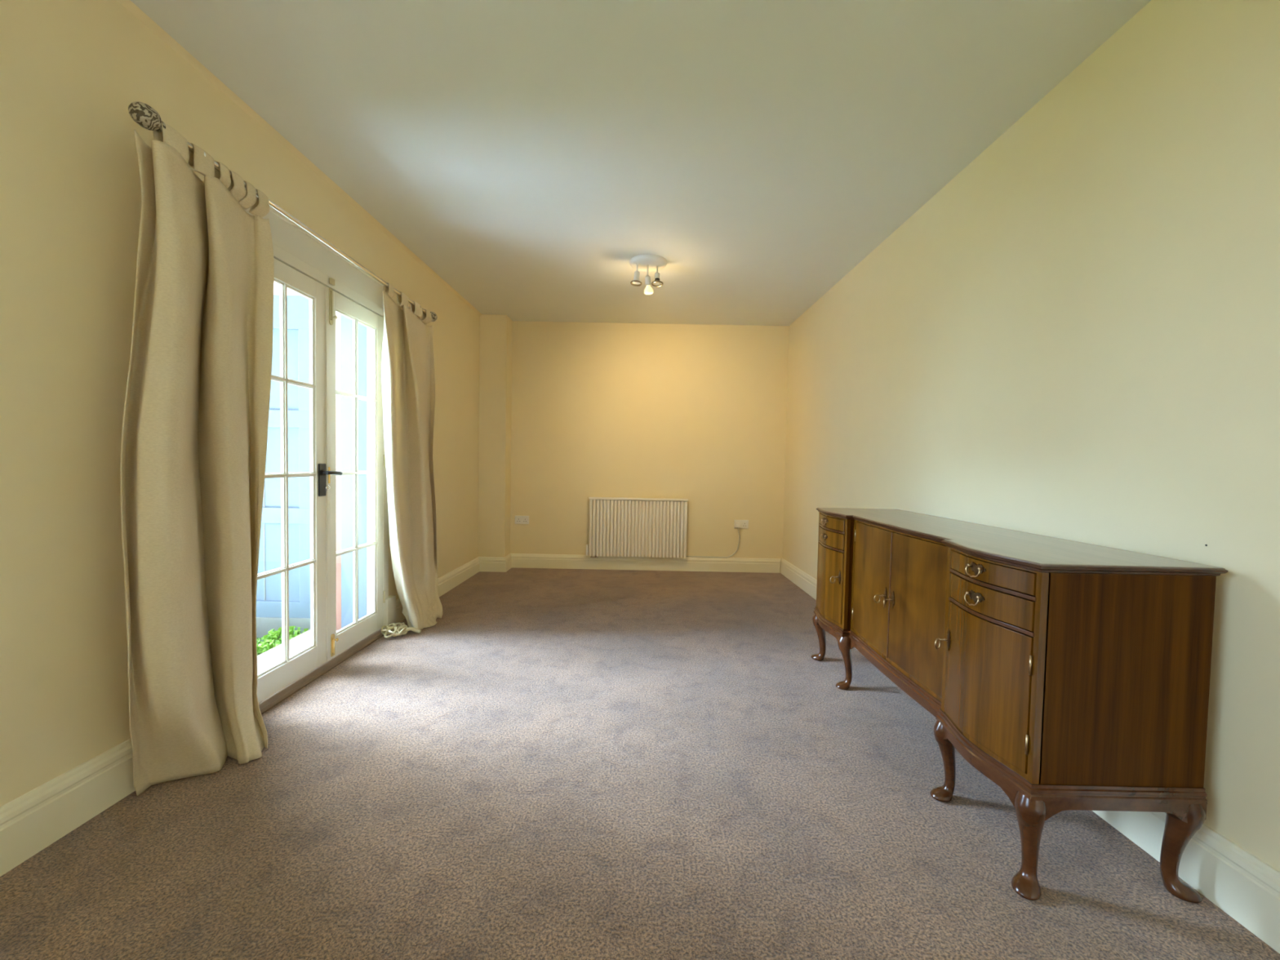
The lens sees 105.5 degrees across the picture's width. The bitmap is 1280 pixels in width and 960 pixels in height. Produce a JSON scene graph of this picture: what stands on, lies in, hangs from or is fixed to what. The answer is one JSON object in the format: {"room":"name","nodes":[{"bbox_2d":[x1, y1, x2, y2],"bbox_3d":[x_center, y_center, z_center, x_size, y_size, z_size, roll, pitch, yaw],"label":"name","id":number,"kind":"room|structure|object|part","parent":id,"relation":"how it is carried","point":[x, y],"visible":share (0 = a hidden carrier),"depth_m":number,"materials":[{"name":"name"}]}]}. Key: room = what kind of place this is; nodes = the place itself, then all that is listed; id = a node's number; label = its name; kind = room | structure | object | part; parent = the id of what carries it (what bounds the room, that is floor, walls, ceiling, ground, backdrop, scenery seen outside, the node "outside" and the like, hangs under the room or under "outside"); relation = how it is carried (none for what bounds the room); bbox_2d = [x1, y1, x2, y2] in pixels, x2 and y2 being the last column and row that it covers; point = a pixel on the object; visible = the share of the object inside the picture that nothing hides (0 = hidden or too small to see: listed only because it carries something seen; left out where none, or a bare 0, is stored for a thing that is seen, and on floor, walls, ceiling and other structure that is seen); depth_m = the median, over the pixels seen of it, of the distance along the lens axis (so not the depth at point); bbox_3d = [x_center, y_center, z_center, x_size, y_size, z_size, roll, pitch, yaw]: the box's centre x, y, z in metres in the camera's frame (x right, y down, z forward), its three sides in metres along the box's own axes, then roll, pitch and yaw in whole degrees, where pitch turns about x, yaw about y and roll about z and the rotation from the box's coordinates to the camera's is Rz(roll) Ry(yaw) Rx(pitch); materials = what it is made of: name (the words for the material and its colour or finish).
{"room":"living room","nodes":[
{"label":"living room","id":0,"kind":"room"},
{"bbox_2d":[0,0,479,806],"bbox_3d":[-1.770,-0.218,1.403,0.240,2.672,7.800,1,2,1],"label":"wall","id":1,"kind":"structure","parent":0,"point":[71,71],"depth_m":1.44,"materials":[{"name":"paint"}]},
{"bbox_2d":[0,738,135,876],"bbox_3d":[-1.690,0.982,-0.124,0.022,0.186,4.070,1,2,1],"label":"baseboard","id":2,"kind":"structure","parent":1,"relation":"attached to","point":[31,822],"depth_m":1.39,"materials":[{"name":"paint"}]},
{"bbox_2d":[128,101,437,321],"bbox_3d":[-1.524,-1.119,2.442,0.173,0.067,2.051,1,2,0],"label":"pole","id":3,"kind":"object","parent":1,"relation":"attached to","point":[146,117],"visible":0.63,"depth_m":1.87,"materials":[{"name":"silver metal"}]},
{"bbox_2d":[120,121,274,795],"bbox_3d":[-1.476,-0.051,1.692,0.239,2.121,0.596,1,2,0],"label":"curtain","id":4,"kind":"object","parent":3,"relation":"hanging from","point":[193,446],"visible":1,"depth_m":1.61,"materials":[{"name":"fabric"}]},
{"bbox_2d":[381,282,443,630],"bbox_3d":[-1.445,-0.101,3.203,0.217,2.123,0.868,1,2,0],"label":"curtain","id":5,"kind":"object","parent":3,"relation":"hanging from","point":[407,362],"visible":0.98,"depth_m":3.16,"materials":[{"name":"fabric"}]},
{"bbox_2d":[116,0,481,315],"bbox_3d":[-1.611,-1.474,1.257,0.055,0.055,7.000,1,2,1],"label":"trim","id":6,"kind":"structure","parent":1,"relation":"attached to","point":[128,5],"depth_m":2.04,"materials":[{"name":"paint"}]},
{"bbox_2d":[257,257,342,702],"bbox_3d":[-1.640,-0.011,2.286,0.089,1.944,0.577,1,2,7],"label":"door","id":7,"kind":"structure","parent":1,"relation":"in","point":[273,679],"depth_m":2.41,"materials":[{"name":"paint"}]},
{"bbox_3d":[-1.621,-0.001,2.480,0.008,0.166,0.052,1,2,1],"label":"handle plate","id":8,"kind":"part","parent":7,"relation":"part of","materials":[{"name":"black metal"}]},
{"bbox_3d":[-1.594,-0.038,2.514,0.050,0.029,0.109,1,2,0],"label":"lever","id":9,"kind":"part","parent":7,"relation":"part of","materials":[{"name":"black metal"}]},
{"bbox_2d":[244,206,388,626],"bbox_3d":[-1.710,-0.061,2.523,0.186,2.284,1.300,1,2,1],"label":"trim","id":10,"kind":"structure","parent":1,"relation":"attached to","point":[292,246],"depth_m":2.63,"materials":[{"name":"paint"}]},
{"bbox_2d":[258,628,384,714],"bbox_3d":[-1.727,0.975,2.564,0.266,0.030,1.076,1,2,0],"label":"trim","id":11,"kind":"structure","parent":1,"relation":"attached to","point":[266,704],"depth_m":2.44,"materials":[{"name":"brown wood"}]},
{"bbox_2d":[324,277,385,661],"bbox_3d":[-1.622,-0.052,2.789,0.067,1.992,0.554,1,2,0],"label":"door","id":12,"kind":"structure","parent":1,"relation":"in","point":[337,642],"depth_m":2.77,"materials":[{"name":"paint"}]},
{"bbox_3d":[-1.598,-0.894,2.515,0.005,0.182,0.028,1,2,0],"label":"bolt plate","id":13,"kind":"part","parent":12,"relation":"part of","materials":[{"name":"beige metal"}]},
{"bbox_3d":[-1.631,0.875,2.583,0.005,0.116,0.028,1,2,0],"label":"bolt plate","id":14,"kind":"part","parent":12,"relation":"part of","materials":[{"name":"gold metal"}]},
{"bbox_2d":[340,314,366,628],"bbox_3d":[-1.805,0.010,3.097,0.162,2.100,0.062,1,2,0],"label":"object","id":15,"kind":"structure","parent":12,"relation":"in","point":[346,324],"depth_m":3.06,"materials":[{"name":"clear glass"}]},
{"bbox_2d":[383,595,395,628],"bbox_3d":[-1.639,0.880,2.554,0.044,0.205,1.292,1,2,1],"label":"trim","id":16,"kind":"structure","parent":1,"relation":"attached to","point":[389,606],"depth_m":3.12,"materials":[{"name":"paint"}]},
{"bbox_2d":[395,557,479,623],"bbox_3d":[-1.612,0.856,4.016,0.022,0.158,1.625,1,2,1],"label":"baseboard","id":17,"kind":"structure","parent":1,"relation":"attached to","point":[446,582],"depth_m":4.16,"materials":[{"name":"paint"}]},
{"bbox_2d":[478,314,512,557],"bbox_3d":[-1.510,-0.358,4.899,0.375,2.562,0.225,1,2,0],"label":"wall pier","id":18,"kind":"object","parent":1,"relation":"attached to","point":[495,330],"visible":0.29,"depth_m":4.79,"materials":[{"name":"paint"}]},
{"bbox_2d":[477,556,506,572],"bbox_3d":[-1.489,0.836,4.816,0.332,0.146,0.022,1,2,0],"label":"baseboard","id":19,"kind":"object","parent":18,"relation":"attached to","point":[491,564],"visible":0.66,"depth_m":4.81,"materials":[{"name":"paint"}]},
{"bbox_2d":[335,311,341,630],"bbox_3d":[-1.946,-0.342,1.002,0.098,3.060,10.000,1,2,1],"label":"wall","id":20,"kind":"structure","parent":0,"point":[338,366],"depth_m":3.07,"materials":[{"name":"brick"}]},
{"bbox_2d":[368,329,369,586],"bbox_3d":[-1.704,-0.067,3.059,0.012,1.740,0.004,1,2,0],"label":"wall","id":21,"kind":"structure","parent":0,"point":[369,330],"depth_m":3.06,"materials":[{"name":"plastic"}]},
{"bbox_2d":[0,567,1279,959],"bbox_3d":[-0.067,1.110,1.439,4.100,0.120,7.800,1,2,0],"label":"floor","id":22,"kind":"structure","parent":0,"point":[565,764],"depth_m":1.47,"materials":[{"name":"carpet"}]},
{"bbox_2d":[381,622,421,638],"bbox_3d":[-1.498,0.940,3.035,0.235,0.053,0.173,1,2,0],"label":"tieback","id":23,"kind":"object","parent":22,"relation":"on","point":[394,630],"visible":1,"depth_m":3.02,"materials":[{"name":"fabric"}]},
{"bbox_2d":[810,507,1227,903],"bbox_3d":[1.205,0.621,2.011,0.511,0.867,1.578,1,2,0],"label":"sideboard","id":24,"kind":"object","parent":22,"relation":"on","point":[1068,674],"visible":1,"depth_m":1.26,"materials":[{"name":"brown wood"}]},
{"bbox_3d":[1.019,0.892,2.776,0.072,0.266,0.068,1,2,0],"label":"leg","id":25,"kind":"part","parent":24,"relation":"part of","materials":[{"name":"red wood"}]},
{"bbox_3d":[1.004,0.538,2.594,0.047,0.356,0.340,1,2,0],"label":"door","id":26,"kind":"part","parent":24,"relation":"part of","materials":[{"name":"brown wood"}]},
{"bbox_3d":[1.010,0.352,2.588,0.049,0.011,0.347,1,2,0],"label":"rail","id":27,"kind":"part","parent":24,"relation":"part of","materials":[{"name":"red wood"}]},
{"bbox_3d":[1.012,0.259,2.585,0.049,0.011,0.347,1,2,0],"label":"rail","id":28,"kind":"part","parent":24,"relation":"part of","materials":[{"name":"red wood"}]},
{"bbox_3d":[1.009,0.305,2.586,0.047,0.077,0.340,1,2,0],"label":"drawer","id":29,"kind":"part","parent":24,"relation":"part of","materials":[{"name":"brown wood"}]},
{"bbox_3d":[1.010,0.222,2.583,0.047,0.057,0.340,1,2,0],"label":"drawer","id":30,"kind":"part","parent":24,"relation":"part of","materials":[{"name":"brown wood"}]},
{"bbox_3d":[1.018,0.904,2.420,0.077,0.266,0.059,1,2,0],"label":"leg","id":31,"kind":"part","parent":24,"relation":"part of","materials":[{"name":"red wood"}]},
{"bbox_3d":[1.045,0.469,2.187,0.022,0.522,0.358,1,2,2],"label":"door","id":32,"kind":"part","parent":24,"relation":"part of","materials":[{"name":"brown wood"}]},
{"bbox_3d":[1.044,0.482,1.824,0.022,0.522,0.358,1,2,-1],"label":"door","id":33,"kind":"part","parent":24,"relation":"part of","materials":[{"name":"brown wood"}]},
{"bbox_3d":[1.026,0.480,2.007,0.084,0.547,1.543,1,2,0],"label":"frame","id":34,"kind":"part","parent":24,"relation":"part of","materials":[{"name":"brown wood"}]},
{"bbox_3d":[1.014,0.931,1.622,0.077,0.266,0.059,1,2,0],"label":"leg","id":35,"kind":"part","parent":24,"relation":"part of","materials":[{"name":"red wood"}]},
{"bbox_3d":[0.980,0.342,1.421,0.004,0.035,0.072,1,2,0],"label":"handle","id":36,"kind":"part","parent":24,"relation":"part of","materials":[{"name":"gold metal"}]},
{"bbox_3d":[0.982,0.259,1.418,0.004,0.035,0.072,1,2,0],"label":"handle","id":37,"kind":"part","parent":24,"relation":"part of","materials":[{"name":"gold metal"}]},
{"bbox_3d":[1.000,0.578,1.425,0.047,0.356,0.338,1,2,0],"label":"door","id":38,"kind":"part","parent":24,"relation":"part of","materials":[{"name":"brown wood"}]},
{"bbox_3d":[1.006,0.392,1.418,0.049,0.011,0.345,1,2,0],"label":"rail","id":39,"kind":"part","parent":24,"relation":"part of","materials":[{"name":"red wood"}]},
{"bbox_3d":[1.004,0.345,1.417,0.047,0.077,0.338,1,2,0],"label":"drawer","id":40,"kind":"part","parent":24,"relation":"part of","materials":[{"name":"brown wood"}]},
{"bbox_3d":[1.007,0.299,1.415,0.049,0.011,0.345,1,2,0],"label":"rail","id":41,"kind":"part","parent":24,"relation":"part of","materials":[{"name":"red wood"}]},
{"bbox_3d":[1.006,0.262,1.414,0.047,0.057,0.338,1,2,0],"label":"drawer","id":42,"kind":"part","parent":24,"relation":"part of","materials":[{"name":"brown wood"}]},
{"bbox_3d":[1.206,0.774,2.016,0.476,0.036,1.563,1,2,0],"label":"moulding","id":43,"kind":"part","parent":24,"relation":"part of","materials":[{"name":"red wood"}]},
{"bbox_3d":[1.222,0.202,1.997,0.492,0.019,1.569,1,2,0],"label":"edge moulding","id":44,"kind":"part","parent":24,"relation":"part of","materials":[{"name":"brown wood"}]},
{"bbox_3d":[1.013,0.944,1.268,0.072,0.266,0.068,1,2,0],"label":"leg","id":45,"kind":"part","parent":24,"relation":"part of","materials":[{"name":"red wood"}]},
{"bbox_3d":[1.417,0.951,1.268,0.070,0.266,0.066,1,2,0],"label":"leg","id":46,"kind":"part","parent":24,"relation":"part of","materials":[{"name":"red wood"}]},
{"bbox_2d":[130,0,1151,325],"bbox_3d":[-0.016,-1.545,1.348,4.100,0.150,7.800,1,2,0],"label":"ceiling","id":47,"kind":"structure","parent":0,"point":[525,152],"depth_m":2.00,"materials":[{"name":"paint"}]},
{"bbox_2d":[629,253,666,294],"bbox_3d":[0.057,-1.425,3.443,0.266,0.230,0.266,1,2,0],"label":"ceiling light","id":48,"kind":"object","parent":47,"relation":"attached to","point":[646,263],"visible":1,"depth_m":3.40,"materials":[{"name":"silver metal"}]},
{"bbox_3d":[0.058,-1.523,3.440,0.266,0.034,0.266,1,2,0],"label":"plate","id":49,"kind":"part","parent":48,"relation":"part of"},
{"bbox_3d":[0.062,-1.342,3.433,0.066,0.065,0.065,1,2,0],"label":"bulb","id":50,"kind":"part","parent":48,"relation":"part of","materials":[{"name":"beige glass"}]},
{"bbox_2d":[510,320,789,559],"bbox_3d":[-0.027,-0.312,5.112,4.100,2.672,0.250,1,2,0],"label":"wall","id":51,"kind":"structure","parent":0,"point":[697,413],"depth_m":4.98,"materials":[{"name":"paint"}]},
{"bbox_2d":[504,553,511,571],"bbox_3d":[-1.334,0.836,4.918,0.022,0.146,0.227,1,2,0],"label":"baseboard","id":52,"kind":"structure","parent":51,"relation":"attached to","point":[508,560],"depth_m":4.91,"materials":[{"name":"paint"}]},
{"bbox_2d":[515,515,528,524],"bbox_3d":[-1.217,0.411,5.010,0.146,0.086,0.014,1,2,0],"label":"wall socket","id":53,"kind":"object","parent":51,"relation":"attached to","point":[518,519],"visible":1,"depth_m":5.01,"materials":[{"name":"white plastic"}]},
{"bbox_2d":[586,497,688,557],"bbox_3d":[-0.031,0.491,4.968,1.026,0.619,0.094,1,2,0],"label":"radiator","id":54,"kind":"object","parent":51,"relation":"attached to","point":[619,526],"visible":1,"depth_m":4.93,"materials":[{"name":"metal"}]},
{"bbox_2d":[511,553,781,573],"bbox_3d":[0.058,0.859,5.016,2.805,0.146,0.022,1,2,0],"label":"baseboard","id":55,"kind":"structure","parent":51,"relation":"attached to","point":[518,560],"depth_m":5.01,"materials":[{"name":"paint"}]},
{"bbox_2d":[682,522,740,557],"bbox_3d":[0.682,0.612,4.992,0.696,0.371,0.044,1,2,0],"label":"power cord","id":56,"kind":"object","parent":51,"relation":"attached to","point":[737,525],"visible":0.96,"depth_m":5.00,"materials":[{"name":"white plastic"}]},
{"bbox_2d":[733,520,748,528],"bbox_3d":[1.043,0.455,5.003,0.146,0.088,0.014,1,2,0],"label":"wall socket","id":57,"kind":"object","parent":51,"relation":"attached to","point":[744,523],"visible":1,"depth_m":5.00,"materials":[{"name":"white plastic"}]},
{"bbox_2d":[782,0,1279,871],"bbox_3d":[1.615,-0.153,1.391,0.200,2.672,7.800,1,2,0],"label":"wall","id":58,"kind":"structure","parent":0,"point":[1076,337],"depth_m":1.57,"materials":[{"name":"paint"}]},
{"bbox_2d":[780,558,1279,953],"bbox_3d":[1.483,0.984,1.426,0.022,0.196,7.195,1,2,0],"label":"baseboard","id":59,"kind":"structure","parent":58,"relation":"attached to","point":[1241,884],"depth_m":1.24,"materials":[{"name":"paint"}]},
{"label":"outside","id":60,"kind":"structure","parent":0,"visible":0},
{"bbox_2d":[273,282,298,294],"bbox_3d":[-6.926,-3.139,7.725,3.980,1.120,1.600,1,2,0],"label":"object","id":61,"kind":"structure","parent":60,"point":[276,286],"depth_m":7.12,"materials":[{"name":"white"}]},
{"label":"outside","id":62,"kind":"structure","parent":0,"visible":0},
{"bbox_3d":[-6.962,1.159,0.567,10.120,0.100,17.000,1,2,0],"label":"ground","id":63,"kind":"structure","parent":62,"visible":0},
{"bbox_2d":[256,626,308,655],"bbox_3d":[-2.639,1.055,2.903,1.253,0.113,0.922,1,2,0],"label":"plant","id":64,"kind":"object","parent":63,"relation":"on","point":[273,639],"depth_m":3.17,"materials":[{"name":"green plant"}]},
{"bbox_2d":[256,617,311,637],"bbox_3d":[-3.304,1.035,3.446,2.610,0.190,0.130,1,2,0],"label":"wall","id":65,"kind":"structure","parent":63,"relation":"on","point":[264,624],"depth_m":3.38,"materials":[{"name":"paint"}]},
{"bbox_2d":[256,294,311,617],"bbox_3d":[-3.281,-0.168,3.376,2.610,2.220,0.057,1,2,0],"label":"gate","id":66,"kind":"object","parent":65,"relation":"on","point":[268,591],"visible":0.08,"depth_m":3.36,"materials":[{"name":"blue paint"},{"name":"painted wood"}]},
{"bbox_3d":[-3.281,-0.164,3.387,2.610,2.210,0.035,1,2,0],"label":"board panel","id":67,"kind":"part","parent":66,"relation":"part of","materials":[{"name":"white paint"}]}
]}

